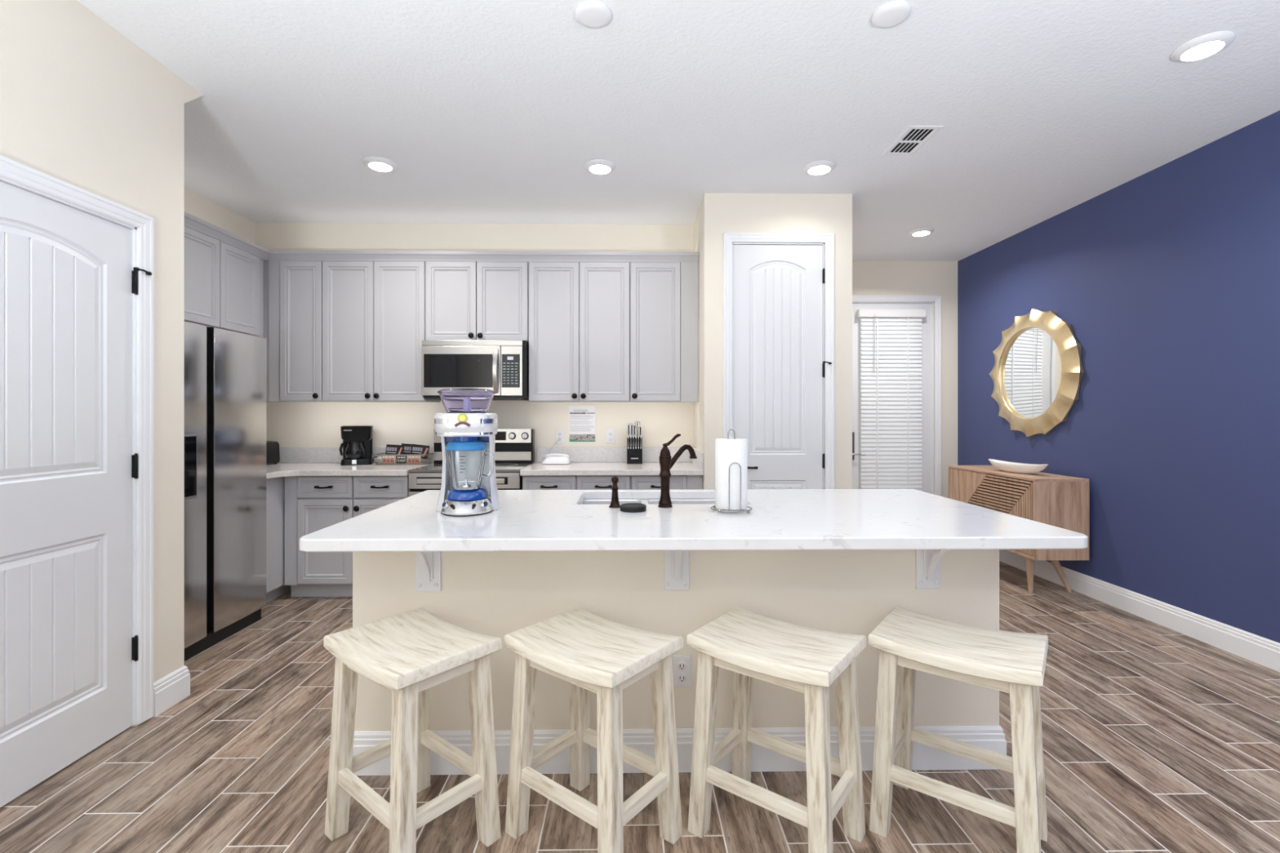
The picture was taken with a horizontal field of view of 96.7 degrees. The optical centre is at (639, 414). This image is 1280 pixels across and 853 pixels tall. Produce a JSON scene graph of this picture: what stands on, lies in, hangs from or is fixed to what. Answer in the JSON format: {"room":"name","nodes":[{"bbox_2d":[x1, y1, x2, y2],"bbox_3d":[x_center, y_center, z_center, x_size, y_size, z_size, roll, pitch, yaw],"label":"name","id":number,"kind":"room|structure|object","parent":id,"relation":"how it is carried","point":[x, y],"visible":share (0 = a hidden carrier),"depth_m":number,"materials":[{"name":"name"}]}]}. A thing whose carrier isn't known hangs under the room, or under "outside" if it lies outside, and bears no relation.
{"room":"kitchen","nodes":[
{"label":"kitchen","id":0,"kind":"room"},
{"bbox_2d":[0,0,204,726],"bbox_3d":[-2.584,-0.120,-0.402,1.060,2.840,6.277,0,0,-1],"label":"wall","id":1,"kind":"structure","parent":0,"point":[82,105],"depth_m":2.34,"materials":[{"name":"beige paint"}]},
{"bbox_2d":[0,155,153,807],"bbox_3d":[-2.119,0.225,1.958,0.125,2.131,0.953,0,0,-1],"label":"door","id":2,"kind":"structure","parent":1,"relation":"in","point":[77,264],"depth_m":2.10,"materials":[{"name":"white paint"}]},
{"bbox_2d":[153,665,190,716],"bbox_3d":[-2.192,1.229,2.540,0.216,0.142,0.193,0,0,-1],"label":"baseboard","id":3,"kind":"structure","parent":1,"relation":"attached to","point":[174,687],"depth_m":2.53,"materials":[{"name":"white paint"}]},
{"bbox_2d":[184,186,254,243],"bbox_3d":[-3.127,-0.120,3.586,0.100,2.840,1.960,0,0,-1],"label":"wall","id":4,"kind":"structure","parent":0,"point":[197,205],"depth_m":4.16,"materials":[{"name":"beige paint"}]},
{"bbox_2d":[184,226,263,337],"bbox_3d":[-2.913,-0.856,3.477,0.315,0.592,1.465,0,0,-1],"label":"upper cabinet","id":5,"kind":"object","parent":4,"relation":"attached to","point":[224,282],"visible":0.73,"depth_m":3.76,"materials":[{"name":"grey paint"}]},
{"bbox_2d":[184,212,698,262],"bbox_3d":[-1.169,-1.181,3.527,3.242,0.069,1.530,0,0,-1],"label":"trim","id":6,"kind":"structure","parent":5,"relation":"attached to","point":[194,223],"depth_m":4.24,"materials":[{"name":"grey paint"}]},
{"bbox_2d":[254,222,693,463],"bbox_3d":[-1.378,-0.120,4.644,3.630,2.840,0.100,0,0,-1],"label":"wall","id":7,"kind":"structure","parent":0,"point":[291,424],"depth_m":4.59,"materials":[{"name":"beige paint"}]},
{"bbox_2d":[263,260,297,402],"bbox_3d":[-2.877,-0.625,4.402,0.384,1.054,0.330,0,0,-1],"label":"upper cabinet","id":8,"kind":"object","parent":7,"relation":"attached to","point":[271,268],"visible":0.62,"depth_m":4.24,"materials":[{"name":"grey paint"}]},
{"bbox_2d":[280,261,337,402],"bbox_3d":[-2.527,-0.625,4.386,0.310,1.054,0.374,0,0,-1],"label":"upper cabinet","id":9,"kind":"object","parent":7,"relation":"attached to","point":[300,282],"visible":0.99,"depth_m":4.24,"materials":[{"name":"grey paint"}]},
{"bbox_2d":[279,447,434,462],"bbox_3d":[-2.352,0.325,4.116,1.462,0.122,0.925,0,0,-1],"label":"backsplash","id":10,"kind":"structure","parent":7,"relation":"attached to","point":[287,455],"depth_m":4.55,"materials":[{"name":"grey stone"}]},
{"bbox_2d":[322,261,439,402],"bbox_3d":[-1.989,-0.625,4.394,0.763,1.054,0.374,0,0,-1],"label":"upper cabinet","id":11,"kind":"object","parent":7,"relation":"attached to","point":[374,313],"visible":1,"depth_m":4.25,"materials":[{"name":"grey paint"}]},
{"bbox_2d":[426,261,528,342],"bbox_3d":[-1.223,-0.850,4.406,0.765,0.604,0.374,0,0,-1],"label":"upper cabinet","id":12,"kind":"object","parent":7,"relation":"attached to","point":[465,300],"visible":0.98,"depth_m":4.26,"materials":[{"name":"grey paint"}]},
{"bbox_2d":[421,340,528,400],"bbox_3d":[-1.222,-0.329,4.352,0.756,0.434,0.482,0,0,-1],"label":"microwave","id":13,"kind":"object","parent":12,"relation":"attached to","point":[500,366],"visible":0.98,"depth_m":4.16,"materials":[{"name":"silver metal"}]},
{"bbox_2d":[555,429,564,443],"bbox_3d":[-0.647,0.178,4.601,0.070,0.115,0.009,0,0,-1],"label":"wall outlet","id":14,"kind":"object","parent":7,"relation":"attached to","point":[559,433],"visible":1,"depth_m":4.60,"materials":[{"name":"white plastic"}]},
{"bbox_2d":[528,262,630,402],"bbox_3d":[-0.458,-0.625,4.418,0.761,1.054,0.374,0,0,-1],"label":"upper cabinet","id":15,"kind":"object","parent":7,"relation":"attached to","point":[580,312],"visible":1,"depth_m":4.27,"materials":[{"name":"grey paint"}]},
{"bbox_2d":[568,405,595,442],"bbox_3d":[-0.468,0.078,4.606,0.216,0.298,0.002,0,0,-1],"label":"notice","id":16,"kind":"object","parent":7,"relation":"attached to","point":[581,418],"visible":1,"depth_m":4.61,"materials":[{"name":"white paper"}]},
{"bbox_2d":[606,429,614,443],"bbox_3d":[-0.238,0.178,4.607,0.070,0.115,0.009,0,0,-1],"label":"wall outlet","id":17,"kind":"object","parent":7,"relation":"attached to","point":[610,433],"visible":1,"depth_m":4.61,"materials":[{"name":"white plastic"}]},
{"bbox_2d":[630,262,697,402],"bbox_3d":[0.181,-0.625,4.428,0.513,1.054,0.374,0,0,-1],"label":"upper cabinet","id":18,"kind":"object","parent":7,"relation":"attached to","point":[664,296],"visible":1,"depth_m":4.29,"materials":[{"name":"grey paint"}]},
{"bbox_2d":[619,502,646,512],"bbox_3d":[-0.028,0.374,2.288,0.106,0.024,0.106,0,0,-1],"label":"sponge","id":19,"kind":"object","parent":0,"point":[628,507],"visible":1,"depth_m":2.25,"materials":[{"name":"black rubber"}]},
{"bbox_2d":[0,560,1279,852],"bbox_3d":[0.120,1.300,1.097,6.315,0.001,9.190,0,0,-1],"label":"floor","id":20,"kind":"structure","parent":0,"point":[1157,738],"depth_m":2.04,"materials":[{"name":"brown wood"}]},
{"bbox_2d":[184,320,266,661],"bbox_3d":[-2.703,0.407,3.172,0.694,1.785,0.892,0,0,-1],"label":"refrigerator","id":21,"kind":"object","parent":20,"relation":"on","point":[225,370],"visible":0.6,"depth_m":3.21,"materials":[{"name":"grey metal"}]},
{"bbox_2d":[266,476,290,603],"bbox_3d":[-2.790,0.864,4.097,0.570,0.872,0.900,0,0,-1],"label":"base cabinet","id":22,"kind":"object","parent":20,"relation":"on","point":[276,587],"visible":0.04,"depth_m":3.91,"materials":[{"name":"grey paint"}]},
{"bbox_2d":[266,447,434,479],"bbox_3d":[-2.352,0.345,4.116,1.462,0.162,0.925,0,0,-1],"label":"countertop","id":23,"kind":"structure","parent":22,"relation":"on","point":[294,461],"depth_m":4.29,"materials":[{"name":"beige stone"}]},
{"bbox_2d":[266,440,279,464],"bbox_3d":[-2.914,0.296,4.346,0.176,0.180,0.283,0,0,-1],"label":"toaster","id":24,"kind":"object","parent":23,"relation":"on","point":[273,451],"visible":0.23,"depth_m":4.38,"materials":[{"name":"black plastic"}]},
{"bbox_2d":[338,425,377,465],"bbox_3d":[-2.177,0.237,4.429,0.280,0.298,0.197,0,0,-22],"label":"coffee maker","id":25,"kind":"object","parent":23,"relation":"on","point":[357,445],"visible":0.9,"depth_m":4.35,"materials":[{"name":"black plastic"}]},
{"bbox_2d":[351,459,356,464],"bbox_3d":[-2.174,0.361,4.328,0.034,0.034,0.006,0,0,-22],"label":"switch","id":26,"kind":"object","parent":25,"relation":"attached to","point":[353,461],"depth_m":4.33,"materials":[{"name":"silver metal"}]},
{"bbox_2d":[340,425,373,440],"bbox_3d":[-2.198,0.144,4.421,0.222,0.113,0.196,0,0,-22],"label":"basket","id":27,"kind":"object","parent":25,"relation":"on","point":[349,433],"depth_m":4.34,"materials":[{"name":"black plastic"}]},
{"bbox_2d":[371,453,434,465],"bbox_3d":[-1.838,0.344,4.417,0.424,0.082,0.204,0,0,-1],"label":"wire basket","id":28,"kind":"object","parent":23,"relation":"on","point":[378,455],"visible":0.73,"depth_m":4.34,"materials":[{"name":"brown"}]},
{"bbox_2d":[377,456,382,463],"bbox_3d":[-1.999,0.349,4.370,0.035,0.055,0.027,0,0,-1],"label":"packet","id":29,"kind":"object","parent":28,"relation":"in","point":[379,457],"visible":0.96,"depth_m":4.36,"materials":[{"name":"grey"}]},
{"bbox_2d":[382,455,395,463],"bbox_3d":[-1.927,0.344,4.366,0.105,0.064,0.027,0,0,-1],"label":"sachet","id":30,"kind":"object","parent":28,"relation":"in","point":[386,457],"visible":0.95,"depth_m":4.36,"materials":[{"name":"beige"}]},
{"bbox_2d":[385,444,404,457],"bbox_3d":[-1.921,0.289,4.451,0.140,0.111,0.031,0,0,1],"label":"packet","id":31,"kind":"object","parent":28,"relation":"in","point":[390,449],"visible":0.82,"depth_m":4.45,"materials":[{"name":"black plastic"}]},
{"bbox_2d":[386,447,396,453],"bbox_3d":[-1.939,0.279,4.444,0.074,0.044,0.008,3,-8,-1],"label":"print","id":32,"kind":"object","parent":31,"relation":"attached to","point":[389,450],"depth_m":4.44,"materials":[{"name":"grey paper"}]},
{"bbox_2d":[396,455,406,463],"bbox_3d":[-1.832,0.346,4.373,0.075,0.060,0.027,0,0,-1],"label":"packet","id":33,"kind":"object","parent":28,"relation":"in","point":[400,457],"visible":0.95,"depth_m":4.37,"materials":[{"name":"grey"}]},
{"bbox_2d":[401,443,412,457],"bbox_3d":[-1.815,0.284,4.471,0.137,0.113,0.029,0,0,0],"label":"packet","id":34,"kind":"object","parent":28,"relation":"in","point":[407,447],"visible":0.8,"depth_m":4.46,"materials":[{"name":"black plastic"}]},
{"bbox_2d":[403,446,411,452],"bbox_3d":[-1.833,0.274,4.463,0.072,0.044,0.008,4,-6,-1],"label":"print","id":35,"kind":"object","parent":34,"relation":"attached to","point":[406,449],"depth_m":4.46,"materials":[{"name":"grey paper"}]},
{"bbox_2d":[406,455,421,463],"bbox_3d":[-1.737,0.344,4.369,0.105,0.064,0.027,0,0,-1],"label":"sachet","id":36,"kind":"object","parent":28,"relation":"in","point":[409,456],"visible":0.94,"depth_m":4.37,"materials":[{"name":"beige"}]},
{"bbox_2d":[410,444,430,458],"bbox_3d":[-1.718,0.289,4.444,0.145,0.118,0.031,0,0,1],"label":"packet","id":37,"kind":"object","parent":28,"relation":"in","point":[416,449],"visible":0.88,"depth_m":4.44,"materials":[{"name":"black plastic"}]},
{"bbox_2d":[412,447,422,453],"bbox_3d":[-1.736,0.279,4.437,0.074,0.044,0.008,6,-8,-1],"label":"print","id":38,"kind":"object","parent":37,"relation":"attached to","point":[415,450],"depth_m":4.43,"materials":[{"name":"grey paper"}]},
{"bbox_2d":[284,475,409,596],"bbox_3d":[-2.060,0.864,4.261,0.865,0.872,0.638,0,0,-1],"label":"base cabinet","id":39,"kind":"object","parent":20,"relation":"on","point":[313,504],"visible":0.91,"depth_m":3.98,"materials":[{"name":"grey paint"}]},
{"bbox_2d":[323,607,502,852],"bbox_3d":[-0.703,0.993,1.755,0.445,0.615,0.334,0,0,39],"label":"counter stool","id":40,"kind":"object","parent":20,"relation":"on","point":[408,654],"visible":1,"depth_m":1.72,"materials":[{"name":"beige wood"}]},
{"bbox_2d":[408,428,534,497],"bbox_3d":[-1.231,0.697,4.254,0.776,1.166,0.636,0,0,-1],"label":"range","id":41,"kind":"object","parent":20,"relation":"on","point":[514,448],"visible":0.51,"depth_m":4.46,"materials":[{"name":"silver metal"}]},
{"bbox_2d":[408,491,422,497],"bbox_3d":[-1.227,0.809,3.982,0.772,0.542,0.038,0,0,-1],"label":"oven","id":42,"kind":"object","parent":41,"relation":"in","point":[411,493],"depth_m":3.96,"materials":[{"name":"silver glass"}]},
{"bbox_2d":[408,463,532,472],"bbox_3d":[-1.231,0.395,4.236,0.776,0.020,0.520,0,0,-1],"label":"cooktop","id":43,"kind":"object","parent":41,"relation":"in","point":[433,468],"depth_m":4.08,"materials":[{"name":"black glass"}]},
{"bbox_2d":[522,475,631,489],"bbox_3d":[-0.452,0.864,4.286,0.766,0.872,0.638,0,0,-1],"label":"base cabinet","id":44,"kind":"object","parent":20,"relation":"on","point":[529,482],"visible":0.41,"depth_m":4.01,"materials":[{"name":"grey paint"}]},
{"bbox_2d":[520,447,703,475],"bbox_3d":[-0.199,0.345,4.289,1.280,0.162,0.643,0,0,-1],"label":"countertop","id":45,"kind":"structure","parent":44,"relation":"on","point":[593,461],"depth_m":4.33,"materials":[{"name":"beige stone"}]},
{"bbox_2d":[542,436,578,464],"bbox_3d":[-0.620,0.283,4.491,0.284,0.206,0.214,0,0,-1],"label":"telephone","id":46,"kind":"object","parent":45,"relation":"on","point":[551,458],"visible":1,"depth_m":4.40,"materials":[{"name":"white plastic"}]},
{"bbox_2d":[626,436,642,463],"bbox_3d":[-0.043,0.281,4.500,0.120,0.210,0.124,0,0,-1],"label":"knife block","id":47,"kind":"object","parent":45,"relation":"on","point":[634,455],"visible":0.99,"depth_m":4.44,"materials":[{"name":"black plastic"}]},
{"bbox_2d":[627,422,630,436],"bbox_3d":[-0.089,0.151,4.509,0.022,0.168,0.014,0,0,-1],"label":"kitchen knife","id":48,"kind":"object","parent":47,"relation":"in","point":[628,424],"visible":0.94,"depth_m":4.50,"materials":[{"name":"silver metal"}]},
{"bbox_2d":[631,423,632,436],"bbox_3d":[-0.065,0.153,4.510,0.019,0.165,0.014,0,0,-1],"label":"kitchen knife","id":49,"kind":"object","parent":47,"relation":"in","point":[631,424],"visible":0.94,"depth_m":4.50,"materials":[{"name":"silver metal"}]},
{"bbox_2d":[632,435,634,448],"bbox_3d":[-0.052,0.249,4.456,0.010,0.160,0.014,0,0,-1],"label":"steak knife","id":50,"kind":"object","parent":47,"relation":"in","point":[633,436],"visible":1,"depth_m":4.45,"materials":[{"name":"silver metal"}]},
{"bbox_2d":[633,423,635,436],"bbox_3d":[-0.043,0.154,4.510,0.019,0.162,0.014,0,0,-1],"label":"kitchen knife","id":51,"kind":"object","parent":47,"relation":"in","point":[634,424],"visible":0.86,"depth_m":4.50,"materials":[{"name":"silver metal"}]},
{"bbox_2d":[635,435,636,448],"bbox_3d":[-0.032,0.249,4.456,0.010,0.160,0.014,0,0,-1],"label":"steak knife","id":52,"kind":"object","parent":47,"relation":"in","point":[635,436],"visible":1,"depth_m":4.45,"materials":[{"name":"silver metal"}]},
{"bbox_2d":[635,421,639,436],"bbox_3d":[-0.019,0.129,4.522,0.044,0.153,0.014,0,0,-1],"label":"scissors","id":53,"kind":"object","parent":47,"relation":"on","point":[637,427],"visible":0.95,"depth_m":4.52,"materials":[{"name":"silver metal"}]},
{"bbox_2d":[637,435,639,448],"bbox_3d":[-0.012,0.249,4.456,0.010,0.160,0.014,0,0,-1],"label":"steak knife","id":54,"kind":"object","parent":47,"relation":"in","point":[637,436],"visible":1,"depth_m":4.45,"materials":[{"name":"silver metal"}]},
{"bbox_2d":[639,425,641,436],"bbox_3d":[0.003,0.162,4.511,0.019,0.148,0.014,0,0,-1],"label":"kitchen knife","id":55,"kind":"object","parent":47,"relation":"in","point":[640,426],"visible":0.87,"depth_m":4.50,"materials":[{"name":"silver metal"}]},
{"bbox_2d":[504,607,683,852],"bbox_3d":[-0.145,0.993,1.764,0.445,0.615,0.334,0,0,38],"label":"counter stool","id":56,"kind":"object","parent":20,"relation":"on","point":[590,651],"visible":1,"depth_m":1.73,"materials":[{"name":"beige wood"}]},
{"bbox_2d":[631,475,702,499],"bbox_3d":[0.186,0.864,4.296,0.507,0.872,0.638,0,0,-1],"label":"base cabinet","id":57,"kind":"object","parent":20,"relation":"on","point":[639,482],"visible":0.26,"depth_m":4.02,"materials":[{"name":"grey paint"}]},
{"bbox_2d":[352,500,1006,775],"bbox_3d":[0.136,0.864,2.472,2.402,0.873,0.811,0,0,-1],"label":"kitchen island","id":58,"kind":"object","parent":20,"relation":"on","point":[492,593],"visible":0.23,"depth_m":2.08,"materials":[{"name":"beige paint"}]},
{"bbox_2d":[413,551,440,591],"bbox_3d":[-0.766,0.533,1.950,0.090,0.214,0.234,0,0,-1],"label":"bracket","id":59,"kind":"object","parent":58,"relation":"attached to","point":[428,564],"visible":0.62,"depth_m":2.06,"materials":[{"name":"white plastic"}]},
{"bbox_2d":[664,550,688,590],"bbox_3d":[0.136,0.533,1.965,0.090,0.214,0.234,0,0,-1],"label":"bracket","id":60,"kind":"object","parent":58,"relation":"attached to","point":[676,562],"visible":0.59,"depth_m":2.07,"materials":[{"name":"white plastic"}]},
{"bbox_2d":[671,655,691,687],"bbox_3d":[0.152,0.938,2.078,0.070,0.115,0.009,0,0,-1],"label":"wall outlet","id":61,"kind":"object","parent":58,"relation":"attached to","point":[681,664],"visible":0.94,"depth_m":2.08,"materials":[{"name":"white plastic"}]},
{"bbox_2d":[677,661,686,670],"bbox_3d":[0.152,0.916,2.075,0.033,0.033,0.004,0,0,-1],"label":"socket","id":62,"kind":"object","parent":61,"relation":"attached to","point":[682,665],"depth_m":2.07,"materials":[{"name":"white plastic"}]},
{"bbox_2d":[677,672,686,682],"bbox_3d":[0.152,0.960,2.075,0.033,0.033,0.004,0,0,-1],"label":"socket","id":63,"kind":"object","parent":61,"relation":"attached to","point":[682,677],"depth_m":2.07,"materials":[{"name":"white plastic"}]},
{"bbox_2d":[298,488,1088,551],"bbox_3d":[0.174,0.406,2.356,2.512,0.040,1.155,0,0,-1],"label":"island countertop","id":64,"kind":"structure","parent":58,"relation":"on","point":[779,519],"depth_m":1.98,"materials":[{"name":"white stone"}]},
{"bbox_2d":[434,387,500,516],"bbox_3d":[-0.683,0.141,2.245,0.242,0.490,0.236,0,0,-9],"label":"machine","id":65,"kind":"object","parent":64,"relation":"on","point":[467,432],"visible":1,"depth_m":2.18,"materials":[{"name":"white plastic"}]},
{"bbox_2d":[444,440,486,450],"bbox_3d":[-0.681,0.120,2.230,0.156,0.035,0.156,0,0,-9],"label":"lid","id":66,"kind":"object","parent":65,"relation":"on","point":[450,445],"depth_m":2.17,"materials":[{"name":"blue plastic"}]},
{"bbox_2d":[447,484,488,500],"bbox_3d":[-0.685,0.309,2.256,0.152,0.038,0.157,0,0,-9],"label":"base","id":67,"kind":"object","parent":65,"relation":"on","point":[476,492],"depth_m":2.20,"materials":[{"name":"blue plastic"}]},
{"bbox_2d":[445,449,494,490],"bbox_3d":[-0.665,0.214,2.230,0.185,0.153,0.152,0,0,-1],"label":"blender jar","id":68,"kind":"object","parent":65,"relation":"on","point":[465,467],"depth_m":2.18,"materials":[{"name":"grey"}]},
{"bbox_2d":[608,475,619,508],"bbox_3d":[-0.104,0.321,2.385,0.052,0.130,0.080,0,0,-1],"label":"soap dispenser","id":69,"kind":"object","parent":64,"relation":"on","point":[615,503],"visible":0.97,"depth_m":2.36,"materials":[{"name":"brown metal"}]},
{"bbox_2d":[581,498,715,504],"bbox_3d":[0.101,0.522,2.659,0.791,0.190,0.446,0,0,-1],"label":"sink","id":70,"kind":"object","parent":64,"relation":"in","point":[642,501],"visible":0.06,"depth_m":2.87,"materials":[{"name":"silver metal"}]},
{"bbox_2d":[657,433,697,507],"bbox_3d":[0.167,0.233,2.423,0.210,0.305,0.060,0,0,-35],"label":"faucet","id":71,"kind":"object","parent":64,"relation":"on","point":[666,463],"visible":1,"depth_m":2.37,"materials":[{"name":"brown metal"}]},
{"bbox_2d":[711,429,752,513],"bbox_3d":[0.366,0.222,2.281,0.166,0.328,0.166,0,0,-1],"label":"paper towel holder","id":72,"kind":"object","parent":64,"relation":"on","point":[713,506],"visible":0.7,"depth_m":2.20,"materials":[{"name":"silver metal"}]},
{"bbox_2d":[715,438,747,510],"bbox_3d":[0.366,0.235,2.281,0.127,0.274,0.127,0,0,-1],"label":"paper towel roll","id":73,"kind":"object","parent":72,"relation":"on","point":[727,451],"visible":0.93,"depth_m":2.23,"materials":[{"name":"white paper"}]},
{"bbox_2d":[915,549,948,588],"bbox_3d":[1.061,0.533,1.979,0.090,0.214,0.234,0,0,-1],"label":"bracket","id":74,"kind":"object","parent":58,"relation":"attached to","point":[927,561],"visible":0.62,"depth_m":2.09,"materials":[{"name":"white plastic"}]},
{"bbox_2d":[686,606,866,852],"bbox_3d":[0.424,0.993,1.770,0.445,0.615,0.334,0,0,38],"label":"counter stool","id":75,"kind":"object","parent":20,"relation":"on","point":[806,660],"visible":1,"depth_m":1.74,"materials":[{"name":"beige wood"}]},
{"bbox_2d":[868,606,1048,852],"bbox_3d":[0.991,0.993,1.773,0.445,0.615,0.334,0,0,38],"label":"counter stool","id":76,"kind":"object","parent":20,"relation":"on","point":[908,642],"visible":1,"depth_m":1.73,"materials":[{"name":"beige wood"}]},
{"bbox_2d":[948,465,1088,593],"bbox_3d":[2.983,0.879,4.582,0.390,0.842,1.100,0,0,-1],"label":"sideboard","id":77,"kind":"object","parent":20,"relation":"on","point":[1061,501],"visible":0.5,"depth_m":4.14,"materials":[{"name":"brown wood"}]},
{"bbox_2d":[988,458,1048,474],"bbox_3d":[2.950,0.413,4.457,0.140,0.091,0.536,0,0,-13],"label":"decorative bowl","id":78,"kind":"object","parent":77,"relation":"on","point":[1010,467],"visible":1,"depth_m":4.40,"materials":[{"name":"white ceramic"}]},
{"bbox_2d":[76,0,1279,261],"bbox_3d":[0.115,-1.571,1.087,6.505,0.098,9.370,0,0,-1],"label":"ceiling","id":79,"kind":"structure","parent":0,"point":[486,111],"depth_m":2.81,"materials":[{"name":"white paint"}]},
{"bbox_2d":[362,156,397,172],"bbox_3d":[-1.595,-1.528,3.495,0.196,0.024,0.196,0,0,-1],"label":"recessed light","id":80,"kind":"object","parent":79,"relation":"in","point":[376,163],"visible":1,"depth_m":3.46,"materials":[{"name":"white plastic"}]},
{"bbox_2d":[584,159,615,174],"bbox_3d":[-0.248,-1.528,3.531,0.196,0.024,0.196,0,0,-1],"label":"recessed light","id":81,"kind":"object","parent":79,"relation":"in","point":[599,166],"visible":1,"depth_m":3.50,"materials":[{"name":"white plastic"}]},
{"bbox_2d":[803,160,835,175],"bbox_3d":[1.117,-1.528,3.544,0.196,0.024,0.196,0,0,-1],"label":"recessed light","id":82,"kind":"object","parent":79,"relation":"in","point":[818,167],"visible":1,"depth_m":3.51,"materials":[{"name":"white plastic"}]},
{"bbox_2d":[881,125,943,155],"bbox_3d":[1.525,-1.536,3.200,0.184,0.008,0.336,0,0,-1],"label":"ceiling vent","id":83,"kind":"object","parent":79,"relation":"in","point":[913,137],"visible":1,"depth_m":3.19,"materials":[{"name":"white plastic"}]},
{"bbox_2d":[908,227,934,236],"bbox_3d":[2.367,-1.528,4.788,0.196,0.024,0.196,0,0,-1],"label":"recessed light","id":84,"kind":"object","parent":79,"relation":"in","point":[923,231],"visible":1,"depth_m":4.75,"materials":[{"name":"white plastic"}]},
{"bbox_2d":[1169,31,1235,62],"bbox_3d":[2.354,-1.528,2.382,0.196,0.024,0.196,0,0,-1],"label":"recessed light","id":85,"kind":"object","parent":79,"relation":"in","point":[1206,46],"visible":1,"depth_m":2.35,"materials":[{"name":"white plastic"}]},
{"bbox_2d":[693,193,852,489],"bbox_3d":[0.952,-0.120,4.825,1.035,2.840,1.720,0,0,-1],"label":"wall","id":86,"kind":"structure","parent":0,"point":[718,214],"depth_m":3.97,"materials":[{"name":"beige paint"}]},
{"bbox_2d":[723,232,834,488],"bbox_3d":[0.966,0.015,3.988,0.774,2.550,0.134,0,0,-1],"label":"door","id":87,"kind":"structure","parent":86,"relation":"in","point":[779,298],"depth_m":3.98,"materials":[{"name":"white paint"}]},
{"bbox_2d":[852,261,957,497],"bbox_3d":[2.375,-0.120,5.768,1.840,2.840,0.120,0,0,-1],"label":"wall","id":88,"kind":"structure","parent":0,"point":[868,277],"depth_m":5.72,"materials":[{"name":"beige paint"}]},
{"bbox_2d":[852,294,941,496],"bbox_3d":[2.480,0.049,5.736,1.085,2.487,0.128,0,0,-1],"label":"door","id":89,"kind":"structure","parent":88,"relation":"in","point":[859,301],"depth_m":5.72,"materials":[{"name":"white paint"}]},
{"bbox_2d":[856,309,926,491],"bbox_3d":[2.510,-0.015,5.677,0.673,2.060,0.078,0,0,-1],"label":"blind","id":90,"kind":"object","parent":89,"relation":"attached to","point":[891,363],"visible":0.85,"depth_m":5.67,"materials":[{"name":"white plastic"}]},
{"bbox_2d":[957,110,1279,643],"bbox_3d":[3.317,-0.120,1.137,0.100,2.840,9.170,0,0,-1],"label":"wall","id":91,"kind":"structure","parent":0,"point":[1166,279],"depth_m":3.47,"materials":[{"name":"blue paint"}]},
{"bbox_2d":[989,308,1084,436],"bbox_3d":[3.175,-0.335,4.625,0.068,1.038,1.038,0,0,-1],"label":"wall mirror","id":92,"kind":"object","parent":91,"relation":"attached to","point":[1037,374],"visible":1,"depth_m":4.55,"materials":[{"name":"gold metal"}]},
{"bbox_2d":[999,549,1279,672],"bbox_3d":[3.260,1.229,1.126,0.016,0.142,9.150,0,0,-1],"label":"baseboard","id":93,"kind":"structure","parent":91,"relation":"attached to","point":[1261,651],"depth_m":3.48,"materials":[{"name":"white paint"}]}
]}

